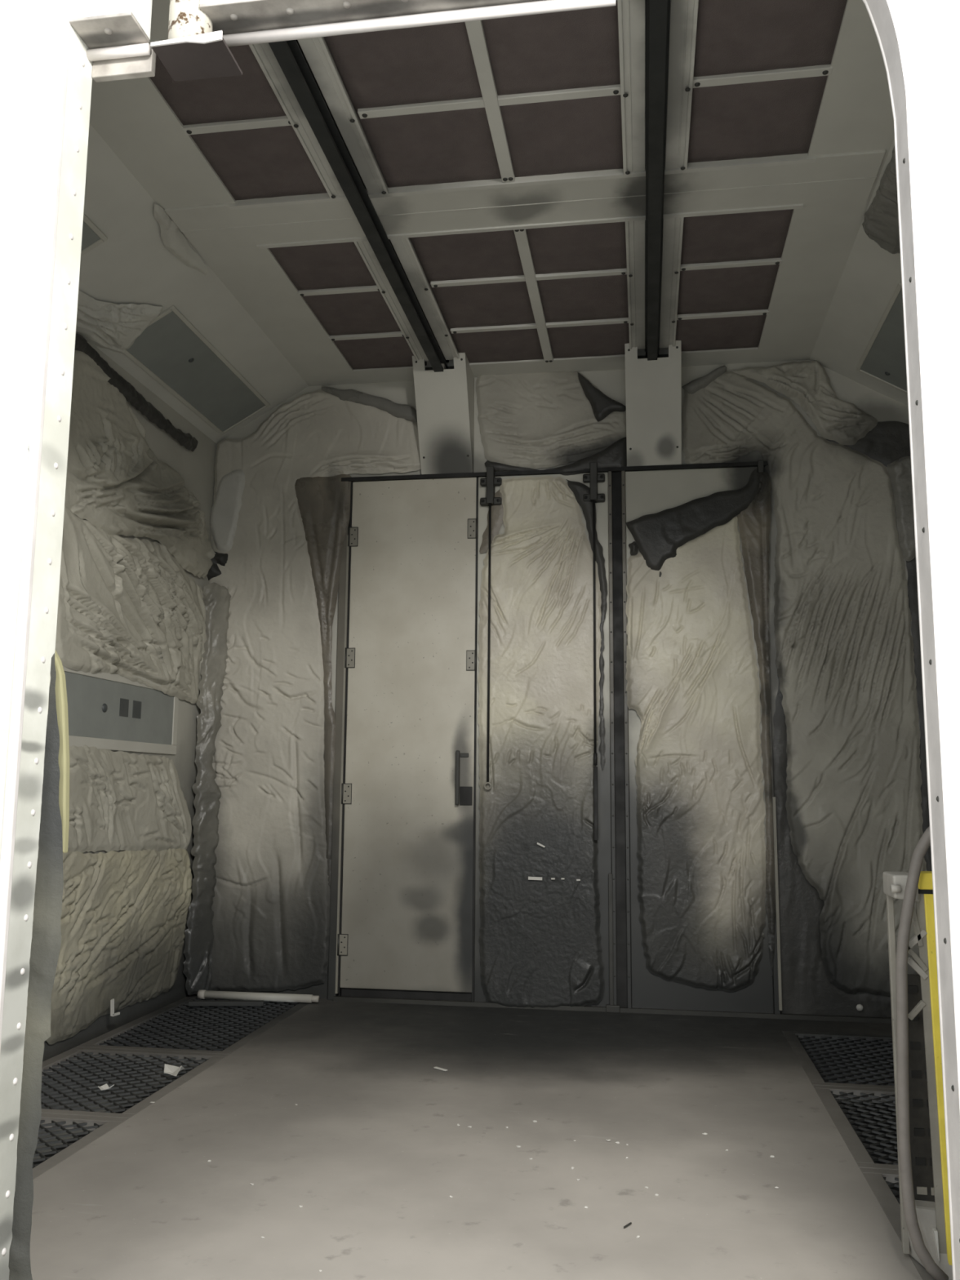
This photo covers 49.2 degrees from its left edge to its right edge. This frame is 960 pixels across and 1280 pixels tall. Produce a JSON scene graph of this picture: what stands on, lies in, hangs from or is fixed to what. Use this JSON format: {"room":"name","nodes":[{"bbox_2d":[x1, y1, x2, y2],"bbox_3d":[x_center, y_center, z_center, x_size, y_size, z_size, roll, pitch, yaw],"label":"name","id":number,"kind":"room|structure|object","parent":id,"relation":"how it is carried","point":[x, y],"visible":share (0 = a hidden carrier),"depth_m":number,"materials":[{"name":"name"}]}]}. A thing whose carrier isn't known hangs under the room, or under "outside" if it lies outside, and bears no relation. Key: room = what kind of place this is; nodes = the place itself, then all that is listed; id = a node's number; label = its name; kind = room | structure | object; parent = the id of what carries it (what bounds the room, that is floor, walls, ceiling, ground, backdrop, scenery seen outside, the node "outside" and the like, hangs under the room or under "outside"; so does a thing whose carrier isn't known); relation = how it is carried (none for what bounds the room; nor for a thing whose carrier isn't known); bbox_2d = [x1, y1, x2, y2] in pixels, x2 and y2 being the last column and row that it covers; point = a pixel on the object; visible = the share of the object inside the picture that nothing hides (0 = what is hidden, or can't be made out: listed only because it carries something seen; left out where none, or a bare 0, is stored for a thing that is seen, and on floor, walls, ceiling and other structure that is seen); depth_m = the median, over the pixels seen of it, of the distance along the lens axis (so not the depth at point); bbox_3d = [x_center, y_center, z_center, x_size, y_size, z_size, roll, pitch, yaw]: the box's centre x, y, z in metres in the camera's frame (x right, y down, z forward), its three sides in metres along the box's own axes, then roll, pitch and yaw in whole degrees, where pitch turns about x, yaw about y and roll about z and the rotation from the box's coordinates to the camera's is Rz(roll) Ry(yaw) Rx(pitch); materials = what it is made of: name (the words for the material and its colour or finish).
{"room":"paint spray booth","nodes":[
{"label":"paint spray booth","id":0,"kind":"room"},
{"bbox_2d":[33,333,216,1159],"bbox_3d":[-2.652,0.481,6.074,0.120,5.000,5.000,-1,-8,9],"label":"wall","id":1,"kind":"structure","parent":0,"point":[196,468],"depth_m":7.87,"materials":[{"name":"paint"}]},
{"bbox_2d":[80,213,107,256],"bbox_3d":[-2.416,-2.253,5.563,0.417,0.252,0.960,-1,-8,9],"label":"light fixture","id":2,"kind":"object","parent":1,"relation":"in","point":[92,237],"depth_m":5.94,"materials":[{"name":"paint"}]},
{"bbox_2d":[45,848,192,1044],"bbox_3d":[-2.381,1.935,7.090,0.058,1.170,2.062,-1,-8,9],"label":"plastic sheet","id":3,"kind":"object","parent":1,"relation":"attached to","point":[123,920],"visible":0.91,"depth_m":6.92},
{"bbox_2d":[75,289,163,352],"bbox_3d":[-2.414,-2.060,6.587,0.413,0.276,0.832,-4,-9,29],"label":"plastic sheet","id":4,"kind":"object","parent":1,"relation":"attached to","point":[106,325],"visible":0.8,"depth_m":6.66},
{"bbox_2d":[62,666,178,755],"bbox_3d":[-2.456,0.452,6.857,0.028,0.526,2.181,-1,-8,9],"label":"control panel","id":5,"kind":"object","parent":1,"relation":"in","point":[108,711],"depth_m":7.05,"materials":[{"name":"paint"}]},
{"bbox_2d":[67,744,191,853],"bbox_3d":[-2.367,1.113,7.189,0.078,0.741,2.007,-1,-8,9],"label":"plastic sheet","id":6,"kind":"object","parent":1,"relation":"attached to","point":[119,800],"visible":0.9,"depth_m":7.07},
{"bbox_2d":[55,505,206,703],"bbox_3d":[-2.328,-0.184,7.401,0.126,1.130,2.363,-1,-8,9],"label":"plastic sheet","id":7,"kind":"object","parent":1,"relation":"attached to","point":[127,607],"visible":0.96,"depth_m":7.10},
{"bbox_2d":[74,333,198,451],"bbox_3d":[-2.377,-1.701,7.330,0.044,0.227,1.974,-1,-8,9],"label":"plastic sheet","id":8,"kind":"object","parent":1,"relation":"attached to","point":[129,392],"visible":0.95,"depth_m":7.26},
{"bbox_2d":[64,350,215,578],"bbox_3d":[-2.315,-1.178,7.474,0.157,1.154,2.399,-1,-8,9],"label":"plastic sheet","id":9,"kind":"object","parent":1,"relation":"attached to","point":[115,482],"visible":0.95,"depth_m":7.04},
{"bbox_2d":[114,305,270,435],"bbox_3d":[-2.070,-1.942,7.756,0.417,0.252,1.801,-1,-8,9],"label":"light fixture","id":10,"kind":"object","parent":1,"relation":"in","point":[171,349],"depth_m":7.64,"materials":[{"name":"paint"}]},
{"bbox_2d":[78,123,308,443],"bbox_3d":[-2.203,-2.238,6.348,0.820,0.510,4.920,-1,-8,9],"label":"wall panel","id":11,"kind":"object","parent":1,"relation":"attached to","point":[134,265],"depth_m":6.60,"materials":[{"name":"paint"}]},
{"bbox_2d":[206,551,227,580],"bbox_3d":[-2.239,-0.614,8.553,0.366,0.255,0.058,-1,-8,9],"label":"plastic sheet","id":12,"kind":"object","parent":1,"relation":"attached to","point":[220,558],"visible":0.44,"depth_m":8.54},
{"bbox_2d":[32,1069,899,1201],"bbox_3d":[0.145,2.949,5.257,5.790,0.070,5.050,-1,-8,9],"label":"floor grate","id":13,"kind":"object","parent":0,"point":[842,1103],"depth_m":6.68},
{"bbox_2d":[30,998,922,1279],"bbox_3d":[0.332,2.409,5.177,11.000,0.120,5.700,-1,-8,9],"label":"floor","id":14,"kind":"structure","parent":0,"point":[373,1150],"depth_m":4.50,"materials":[{"name":"concrete"}]},
{"bbox_2d":[32,1113,128,1179],"bbox_3d":[-2.337,2.219,4.233,1.000,0.050,1.880,-1,-8,9],"label":"floor grating","id":15,"kind":"structure","parent":14,"relation":"in","point":[95,1127],"depth_m":4.89,"materials":[{"name":"metal"}]},
{"bbox_2d":[40,1046,228,1118],"bbox_3d":[-2.096,2.437,5.767,1.000,0.050,1.245,-1,-8,9],"label":"floor grating","id":16,"kind":"structure","parent":14,"relation":"in","point":[204,1060],"depth_m":5.86,"materials":[{"name":"metal"}]},
{"bbox_2d":[76,994,308,1054],"bbox_3d":[-1.869,2.642,7.210,1.000,0.050,1.695,-1,-8,9],"label":"floor grating","id":17,"kind":"structure","parent":14,"relation":"in","point":[106,1040],"depth_m":7.05,"materials":[{"name":"metal"}]},
{"bbox_2d":[188,1000,264,1005],"bbox_3d":[-1.860,2.664,7.684,0.540,0.030,0.060,1,-8,-2],"label":"batten","id":18,"kind":"object","parent":17,"relation":"on","point":[192,1002],"visible":1,"depth_m":7.66,"materials":[{"name":"metal"}]},
{"bbox_2d":[197,989,319,1003],"bbox_3d":[-1.662,2.674,7.855,0.938,0.066,0.066,-1,-8,9],"label":"pipe","id":19,"kind":"object","parent":14,"relation":"on","point":[202,994],"visible":0.98,"depth_m":7.83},
{"bbox_2d":[782,1031,894,1088],"bbox_3d":[2.514,2.548,6.293,1.195,0.050,1.305,-1,-8,9],"label":"floor grate","id":20,"kind":"object","parent":14,"relation":"in","point":[795,1039],"depth_m":6.40,"materials":[{"name":"metal"}]},
{"bbox_2d":[813,1084,898,1169],"bbox_3d":[2.315,2.368,5.026,1.195,0.050,1.275,-1,-8,9],"label":"floor grate","id":21,"kind":"object","parent":14,"relation":"in","point":[829,1095],"depth_m":5.19,"materials":[{"name":"metal"}]},
{"bbox_2d":[859,1168,935,1279],"bbox_3d":[2.076,2.152,3.512,1.195,0.050,1.810,-1,-8,9],"label":"floor grate","id":22,"kind":"object","parent":14,"relation":"in","point":[880,1181],"depth_m":4.20,"materials":[{"name":"metal"}]},
{"bbox_2d":[882,871,952,1279],"bbox_3d":[1.520,1.473,3.638,0.167,1.318,0.244,-1,-8,9],"label":"ladder","id":23,"kind":"object","parent":22,"relation":"on","point":[926,1109],"visible":0.63,"depth_m":3.60,"materials":[{"name":"metal"}]},
{"bbox_2d":[895,826,948,1279],"bbox_3d":[1.495,1.345,3.499,0.218,1.503,0.038,-1,-8,9],"label":"hose","id":24,"kind":"object","parent":23,"relation":"attached to","point":[923,844],"visible":0.96,"depth_m":3.49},
{"bbox_2d":[0,0,959,1004],"bbox_3d":[-0.272,-0.768,3.167,10.512,5.600,0.160,-1,-8,9],"label":"wall","id":25,"kind":"structure","parent":0,"point":[930,29],"depth_m":2.96,"materials":[{"name":"white metal"}]},
{"bbox_2d":[8,653,63,1279],"bbox_3d":[-1.347,0.991,3.139,0.178,1.922,0.017,-1,-8,9],"label":"plastic sheet","id":26,"kind":"object","parent":25,"relation":"attached to","point":[46,943],"visible":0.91,"depth_m":3.13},
{"bbox_2d":[0,17,92,1279],"bbox_3d":[-1.363,-0.003,3.224,0.036,4.085,0.172,-1,-8,9],"label":"trim","id":27,"kind":"structure","parent":25,"relation":"attached to","point":[43,522],"depth_m":3.23,"materials":[{"name":"metal"}]},
{"bbox_2d":[54,650,69,853],"bbox_3d":[-1.342,0.342,3.275,0.147,0.633,0.030,-1,-8,9],"label":"strip","id":28,"kind":"object","parent":25,"relation":"attached to","point":[61,700],"visible":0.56,"depth_m":3.26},
{"bbox_2d":[69,12,155,82],"bbox_3d":[-1.226,-1.975,3.498,0.218,0.099,0.184,-1,-8,9],"label":"trim","id":29,"kind":"structure","parent":25,"relation":"attached to","point":[119,49],"depth_m":3.52,"materials":[{"name":"metal"}]},
{"bbox_2d":[149,0,213,40],"bbox_3d":[-1.386,-2.768,4.228,0.560,0.060,0.875,-1,-8,9],"label":"trim","id":30,"kind":"structure","parent":25,"relation":"attached to","point":[160,8],"depth_m":4.55,"materials":[{"name":"paint"}]},
{"bbox_2d":[150,0,242,81],"bbox_3d":[-0.914,-2.705,3.526,0.239,1.673,0.175,-1,-8,9],"label":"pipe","id":31,"kind":"object","parent":25,"relation":"attached to","point":[192,51],"visible":1,"depth_m":3.37,"materials":[{"name":"metal"}]},
{"bbox_2d":[199,0,615,46],"bbox_3d":[-0.236,-2.015,3.330,1.322,0.052,0.150,-1,-8,9],"label":"trim","id":32,"kind":"structure","parent":25,"relation":"attached to","point":[242,22],"depth_m":3.37,"materials":[{"name":"metal"}]},
{"bbox_2d":[862,0,959,1279],"bbox_3d":[1.084,-0.042,2.839,0.271,4.092,0.144,-1,-8,9],"label":"trim","id":33,"kind":"structure","parent":25,"relation":"attached to","point":[882,15],"depth_m":2.82,"materials":[{"name":"metal"}]},
{"bbox_2d":[164,149,885,251],"bbox_3d":[0.178,-2.504,5.965,3.970,0.094,0.474,-1,-8,9],"label":"crossbeam","id":34,"kind":"object","parent":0,"point":[792,181],"visible":0.84,"depth_m":5.92,"materials":[{"name":"metal"}]},
{"bbox_2d":[153,203,208,275],"bbox_3d":[-1.829,-2.395,6.344,0.125,0.087,0.810,-1,-8,9],"label":"plastic sheet","id":35,"kind":"object","parent":34,"relation":"attached to","point":[174,241],"visible":1,"depth_m":6.29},
{"bbox_2d":[248,36,459,372],"bbox_3d":[-0.653,-2.531,5.993,0.336,0.305,4.620,-1,-8,9],"label":"overhead track","id":36,"kind":"object","parent":34,"relation":"attached to","point":[304,76],"visible":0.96,"depth_m":5.55,"materials":[{"name":"metal"}]},
{"bbox_2d":[149,44,286,125],"bbox_3d":[-1.257,-2.682,4.985,0.624,0.098,0.604,-1,-8,9],"label":"filter","id":37,"kind":"object","parent":36,"relation":"attached to","point":[250,95],"visible":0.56,"depth_m":5.05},
{"bbox_2d":[181,115,291,135],"bbox_3d":[-1.211,-2.617,5.283,0.598,0.085,0.055,-1,-8,9],"label":"divider","id":38,"kind":"object","parent":36,"relation":"attached to","point":[220,126],"visible":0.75,"depth_m":5.27,"materials":[{"name":"paint"}]},
{"bbox_2d":[190,125,327,200],"bbox_3d":[-1.157,-2.592,5.621,0.623,0.096,0.673,-1,-8,9],"label":"filter","id":39,"kind":"object","parent":36,"relation":"attached to","point":[268,162],"visible":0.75,"depth_m":5.60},
{"bbox_2d":[269,241,376,290],"bbox_3d":[-0.986,-2.437,6.707,0.623,0.098,0.674,-1,-8,9],"label":"filter","id":40,"kind":"object","parent":36,"relation":"attached to","point":[331,265],"visible":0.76,"depth_m":6.70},
{"bbox_2d":[297,284,379,296],"bbox_3d":[-0.935,-2.367,7.036,0.598,0.085,0.050,-1,-8,9],"label":"divider","id":41,"kind":"object","parent":36,"relation":"attached to","point":[366,288],"visible":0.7,"depth_m":7.03,"materials":[{"name":"paint"}]},
{"bbox_2d":[302,291,400,335],"bbox_3d":[-0.878,-2.339,7.391,0.623,0.098,0.713,-1,-8,9],"label":"filter","id":42,"kind":"object","parent":36,"relation":"attached to","point":[357,313],"visible":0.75,"depth_m":7.37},
{"bbox_2d":[328,331,404,341],"bbox_3d":[-0.824,-2.267,7.740,0.598,0.085,0.050,-1,-8,9],"label":"divider","id":43,"kind":"object","parent":36,"relation":"attached to","point":[396,334],"visible":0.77,"depth_m":7.73,"materials":[{"name":"paint"}]},
{"bbox_2d":[333,336,426,369],"bbox_3d":[-0.774,-2.245,8.056,0.624,0.098,0.633,-1,-8,9],"label":"filter","id":44,"kind":"object","parent":36,"relation":"attached to","point":[387,352],"visible":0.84,"depth_m":8.03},
{"bbox_2d":[324,22,482,111],"bbox_3d":[-0.333,-2.694,4.841,0.663,0.098,0.604,-1,-8,9],"label":"ceiling panel","id":45,"kind":"object","parent":36,"relation":"attached to","point":[430,63],"visible":0.73,"depth_m":4.83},
{"bbox_2d":[356,107,501,187],"bbox_3d":[-0.233,-2.605,5.477,0.663,0.097,0.674,-1,-8,9],"label":"filter","id":46,"kind":"object","parent":36,"relation":"attached to","point":[451,146],"visible":0.8,"depth_m":5.45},
{"bbox_2d":[409,230,524,283],"bbox_3d":[-0.062,-2.450,6.563,0.663,0.097,0.673,-1,-8,9],"label":"filter","id":47,"kind":"object","parent":36,"relation":"attached to","point":[495,254],"visible":0.61,"depth_m":6.56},
{"bbox_2d":[429,281,535,329],"bbox_3d":[0.045,-2.353,7.248,0.664,0.098,0.713,-1,-8,9],"label":"filter","id":48,"kind":"object","parent":36,"relation":"attached to","point":[503,304],"visible":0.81,"depth_m":7.22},
{"bbox_2d":[448,328,543,363],"bbox_3d":[0.151,-2.258,7.913,0.663,0.098,0.633,-1,-8,9],"label":"filter","id":49,"kind":"object","parent":36,"relation":"attached to","point":[524,344],"visible":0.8,"depth_m":7.89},
{"bbox_2d":[464,20,515,182],"bbox_3d":[0.057,-2.627,5.097,0.070,0.085,1.300,-1,-8,9],"label":"divider","id":50,"kind":"object","parent":34,"relation":"attached to","point":[475,30],"visible":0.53,"depth_m":5.02,"materials":[{"name":"paint"}]},
{"bbox_2d":[513,229,553,362],"bbox_3d":[0.384,-2.331,7.176,0.070,0.085,2.010,-1,-8,9],"label":"divider","id":51,"kind":"object","parent":34,"relation":"attached to","point":[521,235],"visible":0.89,"depth_m":6.99,"materials":[{"name":"paint"}]},
{"bbox_2d":[617,0,698,360],"bbox_3d":[0.958,-2.554,5.743,0.336,0.305,4.620,-1,-8,9],"label":"overhead track","id":52,"kind":"object","parent":34,"relation":"attached to","point":[657,38],"visible":0.97,"depth_m":5.26,"materials":[{"name":"metal"}]},
{"bbox_2d":[357,84,620,119],"bbox_3d":[0.039,-2.634,5.088,1.292,0.085,0.055,-1,-8,9],"label":"divider","id":53,"kind":"object","parent":52,"relation":"attached to","point":[611,90],"visible":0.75,"depth_m":5.07,"materials":[{"name":"paint"}]},
{"bbox_2d":[430,268,626,287],"bbox_3d":[0.315,-2.385,6.842,1.292,0.085,0.050,-1,-8,9],"label":"divider","id":54,"kind":"object","parent":52,"relation":"attached to","point":[617,271],"visible":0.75,"depth_m":6.83,"materials":[{"name":"paint"}]},
{"bbox_2d":[481,0,620,95],"bbox_3d":[0.329,-2.704,4.739,0.624,0.098,0.604,-1,-8,9],"label":"ceiling panel","id":55,"kind":"object","parent":52,"relation":"attached to","point":[576,48],"visible":0.72,"depth_m":4.73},
{"bbox_2d":[499,94,622,177],"bbox_3d":[0.429,-2.614,5.374,0.623,0.097,0.673,-1,-8,9],"label":"filter","id":56,"kind":"object","parent":52,"relation":"attached to","point":[582,135],"visible":0.73,"depth_m":5.34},
{"bbox_2d":[526,222,626,274],"bbox_3d":[0.600,-2.459,6.460,0.623,0.097,0.673,-1,-8,9],"label":"filter","id":57,"kind":"object","parent":52,"relation":"attached to","point":[593,246],"visible":0.62,"depth_m":6.46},
{"bbox_2d":[537,274,628,322],"bbox_3d":[0.708,-2.362,7.145,0.624,0.097,0.714,-1,-8,9],"label":"filter","id":58,"kind":"object","parent":52,"relation":"attached to","point":[602,297],"visible":0.8,"depth_m":7.12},
{"bbox_2d":[546,323,629,358],"bbox_3d":[0.812,-2.268,7.810,0.624,0.098,0.634,-1,-8,9],"label":"filter","id":59,"kind":"object","parent":52,"relation":"attached to","point":[606,340],"visible":0.71,"depth_m":7.79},
{"bbox_2d":[675,315,766,351],"bbox_3d":[1.749,-2.280,7.665,0.659,0.098,0.633,-1,-8,9],"label":"filter","id":60,"kind":"object","parent":52,"relation":"attached to","point":[743,331],"visible":0.73,"depth_m":7.64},
{"bbox_2d":[676,309,768,319],"bbox_3d":[1.697,-2.303,7.349,0.640,0.085,0.050,-1,-8,9],"label":"divider","id":61,"kind":"object","parent":52,"relation":"attached to","point":[762,312],"visible":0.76,"depth_m":7.33,"materials":[{"name":"paint"}]},
{"bbox_2d":[677,264,779,314],"bbox_3d":[1.644,-2.376,6.999,0.659,0.097,0.713,-1,-8,9],"label":"filter","id":62,"kind":"object","parent":52,"relation":"attached to","point":[748,287],"visible":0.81,"depth_m":6.97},
{"bbox_2d":[680,257,782,271],"bbox_3d":[1.586,-2.403,6.644,0.640,0.085,0.050,-1,-8,9],"label":"divider","id":63,"kind":"object","parent":52,"relation":"attached to","point":[773,260],"visible":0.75,"depth_m":6.63,"materials":[{"name":"paint"}]},
{"bbox_2d":[680,208,793,264],"bbox_3d":[1.536,-2.472,6.315,0.658,0.098,0.673,-1,-8,9],"label":"filter","id":64,"kind":"object","parent":52,"relation":"attached to","point":[758,235],"visible":0.67,"depth_m":6.31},
{"bbox_2d":[687,75,827,163],"bbox_3d":[1.369,-2.623,5.254,0.659,0.097,0.725,-1,-8,9],"label":"filter","id":65,"kind":"object","parent":52,"relation":"attached to","point":[777,117],"visible":0.78,"depth_m":5.20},
{"bbox_2d":[693,64,832,88],"bbox_3d":[1.310,-2.652,4.891,0.640,0.085,0.055,-1,-8,9],"label":"divider","id":66,"kind":"object","parent":52,"relation":"attached to","point":[825,69],"visible":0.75,"depth_m":4.88,"materials":[{"name":"paint"}]},
{"bbox_2d":[693,0,847,76],"bbox_3d":[1.265,-2.717,4.593,0.658,0.098,0.604,-1,-8,9],"label":"filter","id":67,"kind":"object","parent":52,"relation":"attached to","point":[733,36],"visible":0.81,"depth_m":4.62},
{"bbox_2d":[450,317,628,333],"bbox_3d":[0.426,-2.285,7.546,1.292,0.085,0.050,-1,-8,9],"label":"divider","id":68,"kind":"object","parent":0,"point":[624,320],"visible":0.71,"depth_m":7.53,"materials":[{"name":"paint"}]},
{"bbox_2d":[188,360,921,1103],"bbox_3d":[0.550,0.462,8.087,5.830,5.650,0.120,-1,-8,9],"label":"wall","id":69,"kind":"structure","parent":0,"point":[611,383],"depth_m":8.08,"materials":[{"name":"paint"}]},
{"bbox_2d":[182,582,231,995],"bbox_3d":[-2.123,1.136,8.210,0.271,3.234,0.063,6,-10,-36],"label":"plastic sheet","id":70,"kind":"object","parent":69,"relation":"attached to","point":[199,935],"visible":1,"depth_m":8.19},
{"bbox_2d":[88,76,361,386],"bbox_3d":[-1.583,-2.480,6.285,0.470,0.060,4.920,-1,-8,9],"label":"ceiling panel","id":71,"kind":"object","parent":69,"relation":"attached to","point":[132,117],"depth_m":5.92,"materials":[{"name":"paint"}]},
{"bbox_2d":[210,469,245,552],"bbox_3d":[-2.080,-1.067,8.598,0.302,0.705,0.038,-1,-8,9],"label":"plastic sheet","id":72,"kind":"object","parent":69,"relation":"attached to","point":[226,506],"visible":1,"depth_m":8.58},
{"bbox_2d":[208,386,421,991],"bbox_3d":[-1.354,0.313,8.290,1.838,4.857,0.104,-1,-8,9],"label":"plastic sheet","id":73,"kind":"object","parent":69,"relation":"attached to","point":[270,907],"visible":0.94,"depth_m":8.32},
{"bbox_2d":[294,474,351,889],"bbox_3d":[-1.293,0.332,8.287,0.488,3.393,0.079,-1,-8,9],"label":"plastic sheet","id":74,"kind":"object","parent":69,"relation":"hanging from","point":[322,501],"visible":1,"depth_m":8.40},
{"bbox_2d":[337,477,478,1000],"bbox_3d":[-0.549,0.715,8.135,1.058,4.045,0.115,-1,-8,9],"label":"door","id":75,"kind":"structure","parent":69,"relation":"in","point":[411,655],"depth_m":8.12,"materials":[{"name":"paint"}]},
{"bbox_2d":[412,351,474,474],"bbox_3d":[-0.291,-1.810,8.225,0.416,0.925,0.500,-1,-8,9],"label":"chute","id":76,"kind":"object","parent":69,"relation":"attached to","point":[445,399],"visible":0.86,"depth_m":8.23,"materials":[{"name":"paint"}]},
{"bbox_2d":[474,472,611,1006],"bbox_3d":[0.481,0.694,8.001,1.025,4.025,0.065,-1,-8,9],"label":"door","id":77,"kind":"structure","parent":69,"relation":"in","point":[604,797],"depth_m":7.89,"materials":[{"name":"paint"}]},
{"bbox_2d":[480,466,502,790],"bbox_3d":[0.076,-0.112,8.093,0.170,2.519,0.103,-1,-8,9],"label":"bolt","id":78,"kind":"object","parent":77,"relation":"attached to","point":[491,482],"visible":1,"depth_m":8.17,"materials":[{"name":"metal"}]},
{"bbox_2d":[479,488,504,553],"bbox_3d":[0.145,-0.939,8.225,0.300,0.523,0.012,-1,-8,9],"label":"plastic sheet","id":79,"kind":"object","parent":78,"relation":"attached to","point":[497,511],"visible":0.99,"depth_m":8.22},
{"bbox_2d":[477,475,604,1008],"bbox_3d":[0.455,0.710,7.923,0.970,4.039,0.070,-1,-8,9],"label":"plastic sheet","id":80,"kind":"object","parent":77,"relation":"attached to","point":[540,940],"visible":1,"depth_m":7.91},
{"bbox_2d":[582,462,604,840],"bbox_3d":[0.873,0.055,7.944,0.170,2.879,0.103,-1,-8,9],"label":"bolt","id":81,"kind":"object","parent":77,"relation":"attached to","point":[593,477],"visible":1,"depth_m":7.97,"materials":[{"name":"metal"}]},
{"bbox_2d":[565,479,607,770],"bbox_3d":[0.814,-0.142,7.992,0.319,2.258,0.028,-1,-8,9],"label":"plastic sheet","id":82,"kind":"object","parent":81,"relation":"hanging from","point":[579,489],"visible":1,"depth_m":8.03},
{"bbox_2d":[475,371,626,469],"bbox_3d":[0.564,-1.786,8.292,1.223,0.865,0.105,-1,-8,9],"label":"plastic sheet","id":83,"kind":"object","parent":69,"relation":"attached to","point":[539,420],"visible":0.99,"depth_m":8.31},
{"bbox_2d":[327,460,782,1013],"bbox_3d":[0.525,0.681,7.973,3.360,4.085,0.110,-1,-8,9],"label":"trim","id":84,"kind":"structure","parent":69,"relation":"attached to","point":[338,815],"depth_m":8.12,"materials":[{"name":"paint"}]},
{"bbox_2d":[353,346,758,383],"bbox_3d":[0.563,-2.182,8.279,3.150,0.060,0.275,-1,-8,9],"label":"trim","id":85,"kind":"structure","parent":69,"relation":"attached to","point":[744,355],"depth_m":8.22,"materials":[{"name":"paint"}]},
{"bbox_2d":[484,436,626,475],"bbox_3d":[0.594,-1.435,8.236,1.134,0.294,0.038,-1,-8,9],"label":"plastic sheet","id":86,"kind":"object","parent":69,"relation":"attached to","point":[615,455],"visible":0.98,"depth_m":8.18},
{"bbox_2d":[333,995,891,1023],"bbox_3d":[1.086,2.677,7.575,4.435,0.030,0.040,-1,-8,9],"label":"baseboard","id":87,"kind":"structure","parent":69,"relation":"attached to","point":[343,998],"depth_m":7.54,"materials":[{"name":"metal"}]},
{"bbox_2d":[605,471,631,1013],"bbox_3d":[1.024,0.690,7.888,0.182,4.050,0.120,-1,-8,9],"label":"trim","id":88,"kind":"structure","parent":69,"relation":"attached to","point":[619,881],"depth_m":7.85,"materials":[{"name":"grey metal"}]},
{"bbox_2d":[624,340,681,466],"bbox_3d":[1.320,-1.833,7.975,0.416,0.925,0.500,-1,-8,9],"label":"panel","id":89,"kind":"object","parent":69,"relation":"attached to","point":[653,388],"visible":0.79,"depth_m":7.97,"materials":[{"name":"paint"}]},
{"bbox_2d":[625,466,773,1013],"bbox_3d":[1.614,0.678,7.825,1.003,4.025,0.065,-1,-8,9],"label":"door","id":90,"kind":"structure","parent":69,"relation":"in","point":[653,491],"depth_m":7.74,"materials":[{"name":"paint"}]},
{"bbox_2d":[625,469,765,991],"bbox_3d":[1.607,0.610,7.753,1.044,3.837,0.074,-1,-8,9],"label":"plastic sheet","id":91,"kind":"object","parent":90,"relation":"attached to","point":[692,686],"visible":1,"depth_m":7.73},
{"bbox_2d":[737,471,776,977],"bbox_3d":[2.060,0.560,7.689,0.261,3.711,0.061,-1,-8,9],"label":"plastic sheet","id":92,"kind":"object","parent":69,"relation":"hanging from","point":[753,522],"visible":1,"depth_m":7.79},
{"bbox_2d":[730,360,877,444],"bbox_3d":[2.467,-1.815,7.964,1.075,0.687,0.129,-1,-8,9],"label":"plastic sheet","id":93,"kind":"object","parent":69,"relation":"attached to","point":[806,383],"visible":1,"depth_m":7.95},
{"bbox_2d":[681,364,927,996],"bbox_3d":[2.371,0.180,7.718,1.663,4.693,0.124,-1,-8,9],"label":"plastic sheet","id":94,"kind":"object","parent":69,"relation":"attached to","point":[845,660],"visible":0.94,"depth_m":7.67,"materials":[{"name":"plastic"}]},
{"bbox_2d":[755,0,894,362],"bbox_3d":[1.974,-2.530,5.733,0.430,0.060,4.920,-1,-8,9],"label":"ceiling panel","id":95,"kind":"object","parent":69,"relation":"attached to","point":[855,114],"depth_m":6.03,"materials":[{"name":"paint"}]},
{"bbox_2d":[772,675,891,1017],"bbox_3d":[2.657,1.460,7.537,1.154,2.502,0.024,-1,-8,9],"label":"wall panel","id":96,"kind":"object","parent":69,"relation":"attached to","point":[806,988],"visible":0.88,"depth_m":7.49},
{"bbox_2d":[826,421,910,466],"bbox_3d":[2.936,-1.458,7.905,0.717,0.394,0.022,-1,-8,9],"label":"plastic sheet","id":97,"kind":"object","parent":69,"relation":"attached to","point":[888,442],"visible":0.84,"depth_m":7.89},
{"bbox_2d":[886,456,915,561],"bbox_3d":[3.165,-0.981,7.747,0.253,0.802,0.078,-1,-8,9],"label":"plastic sheet","id":98,"kind":"object","parent":69,"relation":"attached to","point":[900,472],"visible":0.67,"depth_m":7.76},
{"bbox_2d":[906,555,932,871],"bbox_3d":[3.229,0.561,7.572,0.177,2.613,0.021,-1,-8,9],"label":"plastic sheet","id":99,"kind":"object","parent":69,"relation":"attached to","point":[911,565],"visible":0.38,"depth_m":7.62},
{"bbox_3d":[2.989,0.402,5.197,0.120,5.000,5.000,-1,-8,9],"label":"wall","id":100,"kind":"structure","parent":0,"visible":0},
{"bbox_2d":[808,137,907,405],"bbox_3d":[2.570,-2.305,5.607,0.820,0.510,4.920,-1,-8,9],"label":"trim","id":101,"kind":"structure","parent":100,"relation":"attached to","point":[871,274],"depth_m":7.03,"materials":[{"name":"paint"}]},
{"bbox_2d":[862,146,900,253],"bbox_3d":[2.281,-2.410,5.715,0.238,0.156,1.019,-1,-8,9],"label":"plastic sheet","id":102,"kind":"object","parent":100,"relation":"hanging from","point":[880,224],"visible":0.66,"depth_m":5.90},
{"bbox_2d":[855,281,907,394],"bbox_3d":[2.895,-1.997,7.087,0.417,0.252,1.360,-1,-8,9],"label":"light fixture","id":103,"kind":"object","parent":100,"relation":"in","point":[883,358],"depth_m":7.31,"materials":[{"name":"paint"}]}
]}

